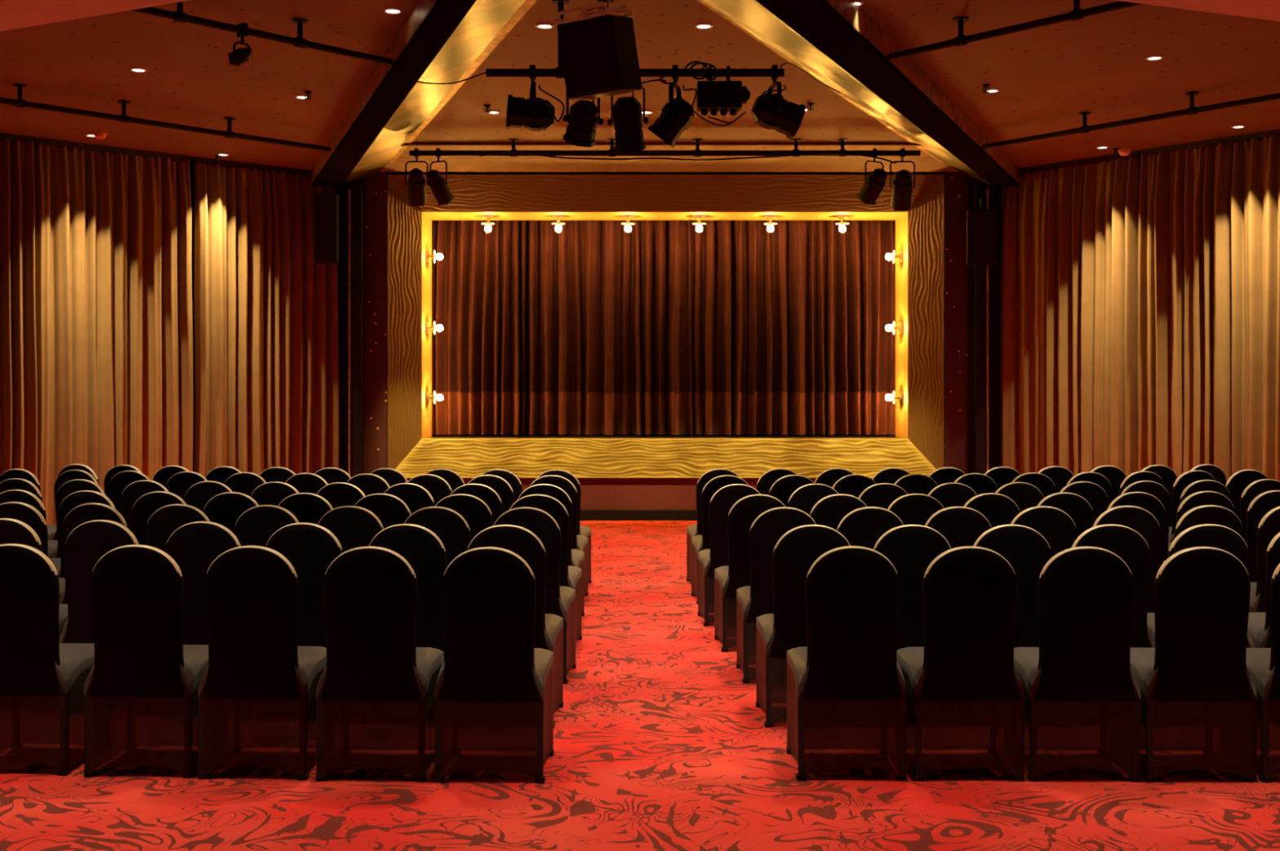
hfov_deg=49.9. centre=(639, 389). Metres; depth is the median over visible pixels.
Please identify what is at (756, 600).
covered chair
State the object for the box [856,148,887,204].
stage light
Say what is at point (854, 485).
covered chair
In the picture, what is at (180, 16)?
pipe
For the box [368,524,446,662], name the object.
covered chair
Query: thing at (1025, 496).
covered chair
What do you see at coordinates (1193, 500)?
covered chair
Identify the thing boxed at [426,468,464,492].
covered chair
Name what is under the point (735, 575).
covered chair
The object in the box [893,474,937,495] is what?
covered chair
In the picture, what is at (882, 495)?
covered chair
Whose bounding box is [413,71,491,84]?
cable
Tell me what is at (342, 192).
wall
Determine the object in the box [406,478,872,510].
wall
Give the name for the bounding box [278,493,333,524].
covered chair
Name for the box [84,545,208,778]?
covered chair
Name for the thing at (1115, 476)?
covered chair
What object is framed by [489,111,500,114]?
recessed light
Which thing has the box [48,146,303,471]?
wall
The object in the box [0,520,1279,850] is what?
floor
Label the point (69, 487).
covered chair
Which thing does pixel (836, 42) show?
ceiling beam
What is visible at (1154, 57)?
recessed light
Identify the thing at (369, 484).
covered chair
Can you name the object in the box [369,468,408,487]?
covered chair
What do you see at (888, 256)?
bulb
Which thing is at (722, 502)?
covered chair
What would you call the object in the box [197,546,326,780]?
covered chair
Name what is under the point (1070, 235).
curtain
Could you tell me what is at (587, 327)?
stage curtain
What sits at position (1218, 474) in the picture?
covered chair
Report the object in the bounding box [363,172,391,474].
wall
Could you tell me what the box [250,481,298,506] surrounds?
covered chair
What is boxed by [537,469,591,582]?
covered chair
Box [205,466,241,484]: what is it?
covered chair
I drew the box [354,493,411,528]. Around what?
covered chair
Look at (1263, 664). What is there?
covered chair
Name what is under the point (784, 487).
covered chair
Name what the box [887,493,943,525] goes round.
covered chair
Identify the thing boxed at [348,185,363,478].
steel column
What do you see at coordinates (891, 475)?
covered chair
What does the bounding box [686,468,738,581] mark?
covered chair
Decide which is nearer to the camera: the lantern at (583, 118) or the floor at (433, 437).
the lantern at (583, 118)
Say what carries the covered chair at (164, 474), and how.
on the floor at (660, 743)
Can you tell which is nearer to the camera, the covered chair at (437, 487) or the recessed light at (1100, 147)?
the covered chair at (437, 487)
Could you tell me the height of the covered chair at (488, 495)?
0.944 m
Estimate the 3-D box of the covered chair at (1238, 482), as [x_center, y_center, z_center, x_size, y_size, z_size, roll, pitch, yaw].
[4.731,1.098,10.976,0.442,0.944,0.485,0,0,-9]
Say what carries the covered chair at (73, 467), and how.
on the floor at (660, 743)
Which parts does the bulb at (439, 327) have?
plate, stem, dish, bulb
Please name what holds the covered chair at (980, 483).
on the floor at (660, 743)
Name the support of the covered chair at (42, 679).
on the floor at (660, 743)
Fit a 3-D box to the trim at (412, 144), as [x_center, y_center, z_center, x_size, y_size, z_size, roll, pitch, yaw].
[0.250,-2.612,14.630,5.600,0.035,0.060,0,0,0]
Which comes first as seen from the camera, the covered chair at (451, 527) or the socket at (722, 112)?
the covered chair at (451, 527)
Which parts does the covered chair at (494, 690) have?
leg, backrest, seat, leg, leg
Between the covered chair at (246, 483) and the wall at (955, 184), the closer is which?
the covered chair at (246, 483)
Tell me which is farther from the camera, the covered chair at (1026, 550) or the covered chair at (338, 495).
the covered chair at (338, 495)
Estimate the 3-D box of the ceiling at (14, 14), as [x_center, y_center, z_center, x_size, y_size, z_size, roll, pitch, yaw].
[0.000,-2.329,3.900,19.200,0.598,13.600,0,0,0]
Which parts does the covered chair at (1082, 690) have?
leg, seat, backrest, leg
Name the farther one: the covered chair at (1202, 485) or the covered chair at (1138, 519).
the covered chair at (1202, 485)
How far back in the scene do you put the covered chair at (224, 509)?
8.38 m
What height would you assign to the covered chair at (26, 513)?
0.944 m
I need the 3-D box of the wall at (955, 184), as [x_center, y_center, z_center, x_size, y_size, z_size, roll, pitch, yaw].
[3.796,-0.530,16.750,0.268,4.200,0.500,0,0,0]
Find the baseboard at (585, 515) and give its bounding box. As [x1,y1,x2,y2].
[580,510,697,520]
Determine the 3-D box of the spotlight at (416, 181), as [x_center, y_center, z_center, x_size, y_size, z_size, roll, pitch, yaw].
[-2.347,-2.232,14.468,0.242,0.593,0.331,0,0,0]
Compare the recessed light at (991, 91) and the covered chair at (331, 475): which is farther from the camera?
the recessed light at (991, 91)
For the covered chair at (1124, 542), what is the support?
on the floor at (660, 743)
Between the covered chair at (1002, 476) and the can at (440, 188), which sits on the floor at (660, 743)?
the covered chair at (1002, 476)
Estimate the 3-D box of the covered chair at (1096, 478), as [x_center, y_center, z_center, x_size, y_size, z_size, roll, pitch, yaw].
[3.378,1.098,10.665,0.442,0.944,0.485,0,0,-9]
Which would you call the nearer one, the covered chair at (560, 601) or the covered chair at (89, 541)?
the covered chair at (89, 541)
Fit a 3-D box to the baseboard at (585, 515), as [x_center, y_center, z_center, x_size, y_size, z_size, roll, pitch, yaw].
[0.310,1.510,16.530,7.280,0.120,0.140,0,0,0]
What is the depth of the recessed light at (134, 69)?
11.28 m
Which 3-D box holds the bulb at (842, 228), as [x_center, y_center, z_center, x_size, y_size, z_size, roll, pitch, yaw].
[2.548,-2.079,17.300,0.170,0.198,0.170,0,0,0]
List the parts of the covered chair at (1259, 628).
seat, backrest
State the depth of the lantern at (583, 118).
9.25 m
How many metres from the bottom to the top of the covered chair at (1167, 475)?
0.944 m
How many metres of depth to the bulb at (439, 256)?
17.27 m
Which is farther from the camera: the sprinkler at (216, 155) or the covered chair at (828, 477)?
the sprinkler at (216, 155)
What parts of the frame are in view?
panel, panel, apron panel, panel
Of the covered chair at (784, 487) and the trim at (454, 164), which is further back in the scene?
the trim at (454, 164)
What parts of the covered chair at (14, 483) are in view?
backrest, seat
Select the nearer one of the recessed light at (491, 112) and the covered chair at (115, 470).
the covered chair at (115, 470)
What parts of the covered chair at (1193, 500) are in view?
backrest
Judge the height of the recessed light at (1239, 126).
0.010 m
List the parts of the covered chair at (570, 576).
backrest, seat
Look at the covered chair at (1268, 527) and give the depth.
7.46 m
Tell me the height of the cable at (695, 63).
0.136 m
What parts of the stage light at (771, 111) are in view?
knob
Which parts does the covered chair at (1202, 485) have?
backrest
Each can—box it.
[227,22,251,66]
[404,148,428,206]
[426,148,454,205]
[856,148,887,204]
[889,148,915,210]
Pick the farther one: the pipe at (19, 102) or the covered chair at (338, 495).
the pipe at (19, 102)
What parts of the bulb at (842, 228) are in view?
stem, dish, bulb, plate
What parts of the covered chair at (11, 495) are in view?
backrest, seat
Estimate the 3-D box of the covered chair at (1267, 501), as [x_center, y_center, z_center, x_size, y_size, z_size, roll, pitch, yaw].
[3.934,1.098,8.758,0.442,0.944,0.485,0,0,-6]
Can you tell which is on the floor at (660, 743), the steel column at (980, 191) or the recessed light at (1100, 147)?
the steel column at (980, 191)
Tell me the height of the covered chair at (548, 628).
0.944 m
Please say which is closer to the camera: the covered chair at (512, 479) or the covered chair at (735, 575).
the covered chair at (735, 575)
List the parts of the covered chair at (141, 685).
leg, backrest, seat, leg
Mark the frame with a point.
(918, 449)
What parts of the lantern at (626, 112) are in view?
knob, knob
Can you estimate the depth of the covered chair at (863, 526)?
7.31 m
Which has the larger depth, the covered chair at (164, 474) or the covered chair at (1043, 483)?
the covered chair at (164, 474)
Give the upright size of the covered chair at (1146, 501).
0.944 m
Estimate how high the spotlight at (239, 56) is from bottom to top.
0.282 m
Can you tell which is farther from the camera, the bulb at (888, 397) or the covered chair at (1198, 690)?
the bulb at (888, 397)
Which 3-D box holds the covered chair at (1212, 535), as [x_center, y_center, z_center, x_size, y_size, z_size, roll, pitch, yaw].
[2.647,1.098,6.615,0.442,0.944,0.485,0,0,-1]
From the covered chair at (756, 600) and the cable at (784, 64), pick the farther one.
the cable at (784, 64)
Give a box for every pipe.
[0,83,330,151]
[130,1,392,66]
[408,138,920,156]
[485,0,784,78]
[888,0,1141,60]
[982,92,1279,149]
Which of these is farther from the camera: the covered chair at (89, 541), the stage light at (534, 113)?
the stage light at (534, 113)
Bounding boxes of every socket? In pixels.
[701,109,707,115]
[710,109,717,115]
[720,109,727,115]
[729,109,737,115]
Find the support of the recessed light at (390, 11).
in the ceiling at (1046, 76)
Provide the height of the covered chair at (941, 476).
0.944 m
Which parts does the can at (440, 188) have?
colour frame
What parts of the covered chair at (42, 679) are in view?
backrest, leg, seat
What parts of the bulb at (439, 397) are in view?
plate, stem, dish, bulb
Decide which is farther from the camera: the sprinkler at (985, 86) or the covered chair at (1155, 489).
the sprinkler at (985, 86)
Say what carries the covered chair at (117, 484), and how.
on the floor at (660, 743)
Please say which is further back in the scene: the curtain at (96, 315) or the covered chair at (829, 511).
the curtain at (96, 315)
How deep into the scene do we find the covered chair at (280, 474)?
11.10 m
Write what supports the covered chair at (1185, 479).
on the floor at (660, 743)
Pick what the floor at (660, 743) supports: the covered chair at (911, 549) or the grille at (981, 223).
the covered chair at (911, 549)
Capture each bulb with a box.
[426,250,443,263]
[426,321,443,334]
[426,391,443,404]
[481,216,494,232]
[551,216,564,232]
[621,216,634,232]
[692,216,706,232]
[764,216,777,232]
[835,216,848,232]
[885,250,902,263]
[885,321,902,334]
[885,391,902,404]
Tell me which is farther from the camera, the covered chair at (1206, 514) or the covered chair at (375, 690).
the covered chair at (1206, 514)
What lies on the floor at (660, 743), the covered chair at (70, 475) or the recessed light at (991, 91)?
the covered chair at (70, 475)
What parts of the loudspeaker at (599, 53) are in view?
hanging rod, handle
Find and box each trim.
[378,157,959,172]
[400,142,922,146]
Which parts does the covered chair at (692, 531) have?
seat, backrest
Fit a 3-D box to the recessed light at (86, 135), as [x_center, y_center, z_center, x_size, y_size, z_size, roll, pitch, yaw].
[-5.663,-2.624,14.203,0.132,0.010,0.132,0,0,0]
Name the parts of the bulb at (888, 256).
bulb, dish, stem, plate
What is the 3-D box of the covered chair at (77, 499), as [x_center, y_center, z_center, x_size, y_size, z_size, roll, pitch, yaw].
[-3.410,1.098,8.746,0.442,0.944,0.485,0,0,6]
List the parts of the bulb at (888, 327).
bulb, dish, stem, plate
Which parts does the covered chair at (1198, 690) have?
leg, seat, backrest, leg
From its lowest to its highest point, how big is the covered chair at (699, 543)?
0.944 m
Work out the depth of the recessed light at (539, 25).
9.91 m
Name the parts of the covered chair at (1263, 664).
seat, leg, backrest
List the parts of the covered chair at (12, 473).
backrest, seat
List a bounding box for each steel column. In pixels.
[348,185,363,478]
[973,185,988,474]
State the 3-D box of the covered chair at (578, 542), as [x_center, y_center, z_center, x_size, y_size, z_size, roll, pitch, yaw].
[-0.629,1.098,10.266,0.442,0.944,0.485,0,0,4]
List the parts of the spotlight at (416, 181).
colour frame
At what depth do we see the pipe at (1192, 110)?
12.57 m
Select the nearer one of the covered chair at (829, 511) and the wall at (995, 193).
the covered chair at (829, 511)
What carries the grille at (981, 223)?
attached to the loudspeaker at (981, 224)
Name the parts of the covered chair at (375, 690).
leg, backrest, seat, leg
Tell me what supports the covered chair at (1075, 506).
on the floor at (660, 743)
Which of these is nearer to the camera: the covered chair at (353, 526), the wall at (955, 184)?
the covered chair at (353, 526)
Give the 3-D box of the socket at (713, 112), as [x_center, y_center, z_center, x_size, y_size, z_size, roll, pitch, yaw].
[0.501,-1.874,9.300,0.048,0.040,0.048,0,0,0]
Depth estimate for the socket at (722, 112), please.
9.28 m
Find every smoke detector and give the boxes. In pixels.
[93,132,107,139]
[1118,149,1131,155]
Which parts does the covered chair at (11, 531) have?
backrest, seat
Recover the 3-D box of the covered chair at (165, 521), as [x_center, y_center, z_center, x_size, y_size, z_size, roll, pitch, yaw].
[-2.502,1.098,7.732,0.442,0.944,0.485,0,0,5]
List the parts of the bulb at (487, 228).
stem, dish, bulb, plate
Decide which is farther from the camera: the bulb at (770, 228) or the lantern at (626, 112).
the bulb at (770, 228)
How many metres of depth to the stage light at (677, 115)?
9.23 m
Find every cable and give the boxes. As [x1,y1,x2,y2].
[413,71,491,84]
[480,151,896,164]
[641,79,666,84]
[658,76,679,84]
[680,61,717,80]
[693,111,733,126]
[707,111,746,124]
[779,62,840,93]
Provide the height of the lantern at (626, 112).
0.586 m
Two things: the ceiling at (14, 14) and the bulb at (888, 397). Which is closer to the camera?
the ceiling at (14, 14)
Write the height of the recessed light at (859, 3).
0.010 m
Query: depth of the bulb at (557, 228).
17.27 m
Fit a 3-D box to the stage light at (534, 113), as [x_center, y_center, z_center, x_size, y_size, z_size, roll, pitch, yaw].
[-0.713,-1.972,9.300,0.404,0.431,0.290,0,0,0]
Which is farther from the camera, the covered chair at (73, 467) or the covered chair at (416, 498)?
the covered chair at (73, 467)
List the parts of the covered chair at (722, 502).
leg, seat, backrest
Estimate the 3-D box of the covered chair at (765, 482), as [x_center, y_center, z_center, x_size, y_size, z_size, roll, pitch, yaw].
[1.095,1.098,11.110,0.442,0.944,0.485,0,0,-4]
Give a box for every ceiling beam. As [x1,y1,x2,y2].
[311,0,537,186]
[697,0,1019,186]
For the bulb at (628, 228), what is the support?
attached to the frame
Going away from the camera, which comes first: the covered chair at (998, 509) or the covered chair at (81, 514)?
the covered chair at (81, 514)
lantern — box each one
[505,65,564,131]
[562,89,603,147]
[607,87,648,152]
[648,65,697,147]
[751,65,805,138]
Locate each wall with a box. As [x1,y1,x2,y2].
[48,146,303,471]
[333,177,363,476]
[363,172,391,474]
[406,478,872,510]
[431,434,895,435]
[939,172,967,474]
[967,177,1002,474]
[1073,139,1262,201]
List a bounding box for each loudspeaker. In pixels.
[314,183,338,263]
[552,0,642,98]
[966,198,997,266]
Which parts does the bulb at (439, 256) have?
plate, stem, dish, bulb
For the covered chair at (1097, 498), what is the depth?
9.36 m
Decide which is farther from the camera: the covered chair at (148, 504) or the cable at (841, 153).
the cable at (841, 153)
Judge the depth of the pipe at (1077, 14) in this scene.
9.42 m
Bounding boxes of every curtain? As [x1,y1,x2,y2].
[0,133,193,524]
[192,156,339,478]
[431,220,895,435]
[1000,151,1139,476]
[1137,128,1279,481]
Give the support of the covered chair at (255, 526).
on the floor at (660, 743)
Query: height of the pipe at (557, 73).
0.522 m
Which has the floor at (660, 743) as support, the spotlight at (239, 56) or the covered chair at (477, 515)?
the covered chair at (477, 515)
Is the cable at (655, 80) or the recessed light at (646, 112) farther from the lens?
the recessed light at (646, 112)
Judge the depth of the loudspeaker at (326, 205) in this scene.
16.01 m
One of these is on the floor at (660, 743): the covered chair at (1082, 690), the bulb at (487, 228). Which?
the covered chair at (1082, 690)
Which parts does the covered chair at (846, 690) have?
leg, leg, seat, backrest, leg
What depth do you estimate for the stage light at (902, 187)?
14.41 m
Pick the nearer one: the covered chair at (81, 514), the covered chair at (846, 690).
the covered chair at (846, 690)
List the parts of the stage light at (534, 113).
knob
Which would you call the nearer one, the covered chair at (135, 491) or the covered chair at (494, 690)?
the covered chair at (494, 690)
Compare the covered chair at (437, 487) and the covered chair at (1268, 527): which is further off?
the covered chair at (437, 487)
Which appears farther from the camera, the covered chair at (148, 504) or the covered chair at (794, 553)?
the covered chair at (148, 504)
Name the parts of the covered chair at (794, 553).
leg, seat, leg, backrest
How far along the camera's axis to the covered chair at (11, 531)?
6.66 m
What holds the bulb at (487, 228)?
attached to the frame
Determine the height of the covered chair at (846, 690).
0.944 m
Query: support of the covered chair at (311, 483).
on the floor at (660, 743)
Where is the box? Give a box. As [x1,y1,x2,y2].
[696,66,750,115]
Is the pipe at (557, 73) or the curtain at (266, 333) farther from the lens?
the curtain at (266, 333)
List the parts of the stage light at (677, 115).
knob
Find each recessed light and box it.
[84,133,94,137]
[129,67,146,72]
[217,153,229,155]
[294,95,309,99]
[382,8,402,13]
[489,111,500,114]
[535,23,554,28]
[641,111,653,114]
[694,23,713,28]
[853,0,863,6]
[984,88,999,93]
[1096,146,1108,149]
[1145,55,1163,60]
[1231,124,1245,128]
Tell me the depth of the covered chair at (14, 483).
9.67 m
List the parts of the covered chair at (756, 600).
seat, leg, backrest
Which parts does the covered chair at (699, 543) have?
seat, backrest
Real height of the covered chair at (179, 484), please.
0.944 m
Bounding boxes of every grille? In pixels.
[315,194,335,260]
[557,17,618,96]
[968,210,995,262]
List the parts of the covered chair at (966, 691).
leg, seat, backrest, leg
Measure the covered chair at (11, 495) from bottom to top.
0.944 m
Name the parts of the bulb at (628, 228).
stem, dish, bulb, plate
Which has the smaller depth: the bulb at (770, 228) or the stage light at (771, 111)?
the stage light at (771, 111)
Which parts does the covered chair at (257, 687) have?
leg, backrest, seat, leg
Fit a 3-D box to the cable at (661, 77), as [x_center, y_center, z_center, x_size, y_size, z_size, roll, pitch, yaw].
[0.197,-2.132,9.402,0.138,0.068,0.119,0,0,0]
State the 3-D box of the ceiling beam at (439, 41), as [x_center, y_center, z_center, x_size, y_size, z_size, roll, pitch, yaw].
[-1.869,-2.529,11.696,0.853,0.198,10.332,0,0,-19]
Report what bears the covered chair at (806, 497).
on the floor at (660, 743)
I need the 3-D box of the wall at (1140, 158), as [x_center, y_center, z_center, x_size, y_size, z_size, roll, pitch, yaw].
[6.488,-0.530,14.673,0.150,4.200,7.098,0,0,-38]
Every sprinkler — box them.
[214,154,220,161]
[303,90,311,99]
[483,104,491,113]
[806,102,813,111]
[982,84,990,93]
[1112,147,1119,155]
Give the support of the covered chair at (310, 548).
on the floor at (660, 743)
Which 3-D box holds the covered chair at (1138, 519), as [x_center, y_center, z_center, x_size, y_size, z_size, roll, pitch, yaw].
[2.615,1.098,7.627,0.442,0.944,0.485,0,0,-2]
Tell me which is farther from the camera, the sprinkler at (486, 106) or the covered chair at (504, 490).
the sprinkler at (486, 106)
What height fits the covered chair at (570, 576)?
0.944 m
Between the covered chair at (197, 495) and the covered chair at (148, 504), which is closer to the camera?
the covered chair at (148, 504)
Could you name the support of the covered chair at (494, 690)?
on the floor at (660, 743)
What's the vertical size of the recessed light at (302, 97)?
0.010 m
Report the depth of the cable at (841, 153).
14.40 m
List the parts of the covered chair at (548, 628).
backrest, seat, leg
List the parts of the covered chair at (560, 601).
backrest, seat, leg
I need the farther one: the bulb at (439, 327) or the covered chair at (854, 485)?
the bulb at (439, 327)
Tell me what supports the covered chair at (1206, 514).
on the floor at (660, 743)
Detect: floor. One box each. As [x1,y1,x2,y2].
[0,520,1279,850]
[428,435,899,438]
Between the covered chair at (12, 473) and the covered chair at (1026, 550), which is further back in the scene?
the covered chair at (12, 473)
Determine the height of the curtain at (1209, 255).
4.184 m
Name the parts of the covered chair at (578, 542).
backrest, seat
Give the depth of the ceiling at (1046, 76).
11.47 m
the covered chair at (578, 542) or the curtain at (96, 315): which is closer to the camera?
the covered chair at (578, 542)
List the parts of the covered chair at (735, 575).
seat, backrest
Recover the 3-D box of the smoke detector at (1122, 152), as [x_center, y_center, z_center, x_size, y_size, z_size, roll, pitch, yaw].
[5.320,-2.598,15.088,0.140,0.062,0.140,0,0,0]
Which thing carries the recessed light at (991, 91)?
in the ceiling at (1046, 76)
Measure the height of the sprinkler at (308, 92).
0.066 m
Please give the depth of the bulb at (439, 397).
17.27 m
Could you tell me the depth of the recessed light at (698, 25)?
9.91 m
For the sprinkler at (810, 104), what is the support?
attached to the ceiling at (1046, 76)
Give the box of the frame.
[387,174,943,478]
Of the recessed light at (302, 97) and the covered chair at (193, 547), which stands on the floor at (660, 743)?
the covered chair at (193, 547)
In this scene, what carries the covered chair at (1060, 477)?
on the floor at (660, 743)
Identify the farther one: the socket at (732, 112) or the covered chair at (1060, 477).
the covered chair at (1060, 477)
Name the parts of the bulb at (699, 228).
stem, dish, bulb, plate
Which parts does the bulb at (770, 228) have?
plate, stem, dish, bulb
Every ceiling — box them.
[0,0,1279,31]
[0,0,1279,177]
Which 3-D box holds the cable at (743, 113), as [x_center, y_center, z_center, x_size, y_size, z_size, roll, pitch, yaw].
[0.589,-1.836,9.271,0.264,0.094,0.039,0,0,-7]
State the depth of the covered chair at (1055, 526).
7.36 m
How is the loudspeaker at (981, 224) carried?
attached to the steel column at (980, 191)
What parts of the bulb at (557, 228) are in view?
stem, bulb, plate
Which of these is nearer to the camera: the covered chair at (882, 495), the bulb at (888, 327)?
the covered chair at (882, 495)
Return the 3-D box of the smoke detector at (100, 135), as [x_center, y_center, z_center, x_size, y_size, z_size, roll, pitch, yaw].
[-5.531,-2.598,14.083,0.140,0.062,0.140,0,0,0]
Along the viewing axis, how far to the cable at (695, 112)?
9.29 m
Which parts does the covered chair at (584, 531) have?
backrest, seat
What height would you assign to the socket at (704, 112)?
0.040 m
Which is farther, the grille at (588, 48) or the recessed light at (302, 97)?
the recessed light at (302, 97)
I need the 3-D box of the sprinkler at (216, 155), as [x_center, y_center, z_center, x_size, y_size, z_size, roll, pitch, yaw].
[-4.730,-2.596,15.407,0.070,0.066,0.068,0,0,0]
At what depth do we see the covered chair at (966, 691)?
5.50 m
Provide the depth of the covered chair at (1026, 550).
6.37 m
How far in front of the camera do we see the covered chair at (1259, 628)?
6.42 m
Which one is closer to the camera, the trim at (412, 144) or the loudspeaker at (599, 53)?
the loudspeaker at (599, 53)
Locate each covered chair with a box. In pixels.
[0,468,56,540]
[0,478,57,558]
[0,489,61,573]
[0,502,65,600]
[0,518,67,643]
[0,543,94,776]
[52,470,97,540]
[53,479,105,558]
[57,464,98,485]
[57,490,115,577]
[59,502,127,604]
[59,520,138,643]
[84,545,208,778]
[103,465,142,497]
[107,471,150,514]
[120,480,168,532]
[130,491,186,545]
[145,504,209,552]
[152,466,189,487]
[164,521,240,644]
[165,471,207,500]
[183,480,232,512]
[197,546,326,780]
[203,492,258,533]
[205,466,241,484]
[224,472,266,497]
[233,505,298,547]
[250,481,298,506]
[259,466,295,483]
[266,523,342,648]
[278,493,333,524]
[285,473,328,494]
[314,467,351,484]
[315,546,444,782]
[316,482,364,509]
[317,506,383,552]
[346,473,390,496]
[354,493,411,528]
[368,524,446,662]
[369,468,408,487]
[383,483,435,514]
[404,506,471,568]
[407,474,452,506]
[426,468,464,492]
[433,546,554,783]
[435,493,493,541]
[449,484,502,525]
[466,524,563,728]
[467,475,514,513]
[481,469,522,502]
[493,506,576,684]
[509,494,582,640]
[517,484,584,616]
[529,475,588,595]
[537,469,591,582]
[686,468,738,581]
[691,475,748,604]
[697,484,760,626]
[714,494,785,652]
[736,506,816,684]
[755,468,796,495]
[755,524,850,728]
[768,475,814,506]
[786,484,838,515]
[786,546,907,781]
[809,493,866,530]
[814,468,853,487]
[831,474,875,497]
[836,506,903,549]
[857,483,907,509]
[871,467,910,484]
[873,524,951,650]
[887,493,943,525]
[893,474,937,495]
[896,546,1024,782]
[924,506,991,549]
[928,467,965,485]
[928,482,977,508]
[954,473,998,495]
[964,493,1020,528]
[973,524,1052,648]
[983,466,1020,488]
[995,482,1044,512]
[1010,506,1077,557]
[1012,472,1056,497]
[1013,546,1141,782]
[1036,492,1093,537]
[1037,466,1074,493]
[1059,481,1109,524]
[1066,471,1111,505]
[1071,524,1155,648]
[1090,465,1126,502]
[1093,506,1160,613]
[1106,492,1166,568]
[1119,471,1165,496]
[1120,480,1171,560]
[1129,546,1257,782]
[1141,465,1177,527]
[1146,524,1254,648]
[1163,491,1235,563]
[1168,470,1216,542]
[1168,480,1231,550]
[1174,505,1243,538]
[1190,464,1226,486]
[1225,469,1267,519]
[1240,479,1279,543]
[1245,563,1279,782]
[1246,490,1279,582]
[1247,532,1279,648]
[1248,506,1279,612]
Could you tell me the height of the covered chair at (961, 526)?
0.944 m
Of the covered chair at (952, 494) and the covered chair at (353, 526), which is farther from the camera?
the covered chair at (952, 494)
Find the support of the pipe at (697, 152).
hanging from the ceiling at (1046, 76)
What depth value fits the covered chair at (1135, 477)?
10.53 m
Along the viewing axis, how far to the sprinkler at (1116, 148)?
14.98 m
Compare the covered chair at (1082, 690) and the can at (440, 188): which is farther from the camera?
the can at (440, 188)
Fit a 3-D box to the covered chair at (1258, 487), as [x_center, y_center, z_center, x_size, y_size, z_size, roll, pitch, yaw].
[4.353,1.098,9.827,0.442,0.944,0.485,0,0,-8]
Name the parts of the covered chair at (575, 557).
backrest, seat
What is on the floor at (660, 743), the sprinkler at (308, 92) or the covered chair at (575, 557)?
the covered chair at (575, 557)
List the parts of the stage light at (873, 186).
colour frame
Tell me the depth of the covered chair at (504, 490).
10.06 m
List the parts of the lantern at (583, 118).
knob, knob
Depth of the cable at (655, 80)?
9.35 m
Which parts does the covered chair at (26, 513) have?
backrest, seat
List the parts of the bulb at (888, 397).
bulb, dish, stem, plate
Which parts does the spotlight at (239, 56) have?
colour frame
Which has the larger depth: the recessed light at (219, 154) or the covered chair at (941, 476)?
the recessed light at (219, 154)
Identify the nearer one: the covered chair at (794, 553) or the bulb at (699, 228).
the covered chair at (794, 553)
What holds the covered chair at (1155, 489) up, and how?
on the floor at (660, 743)

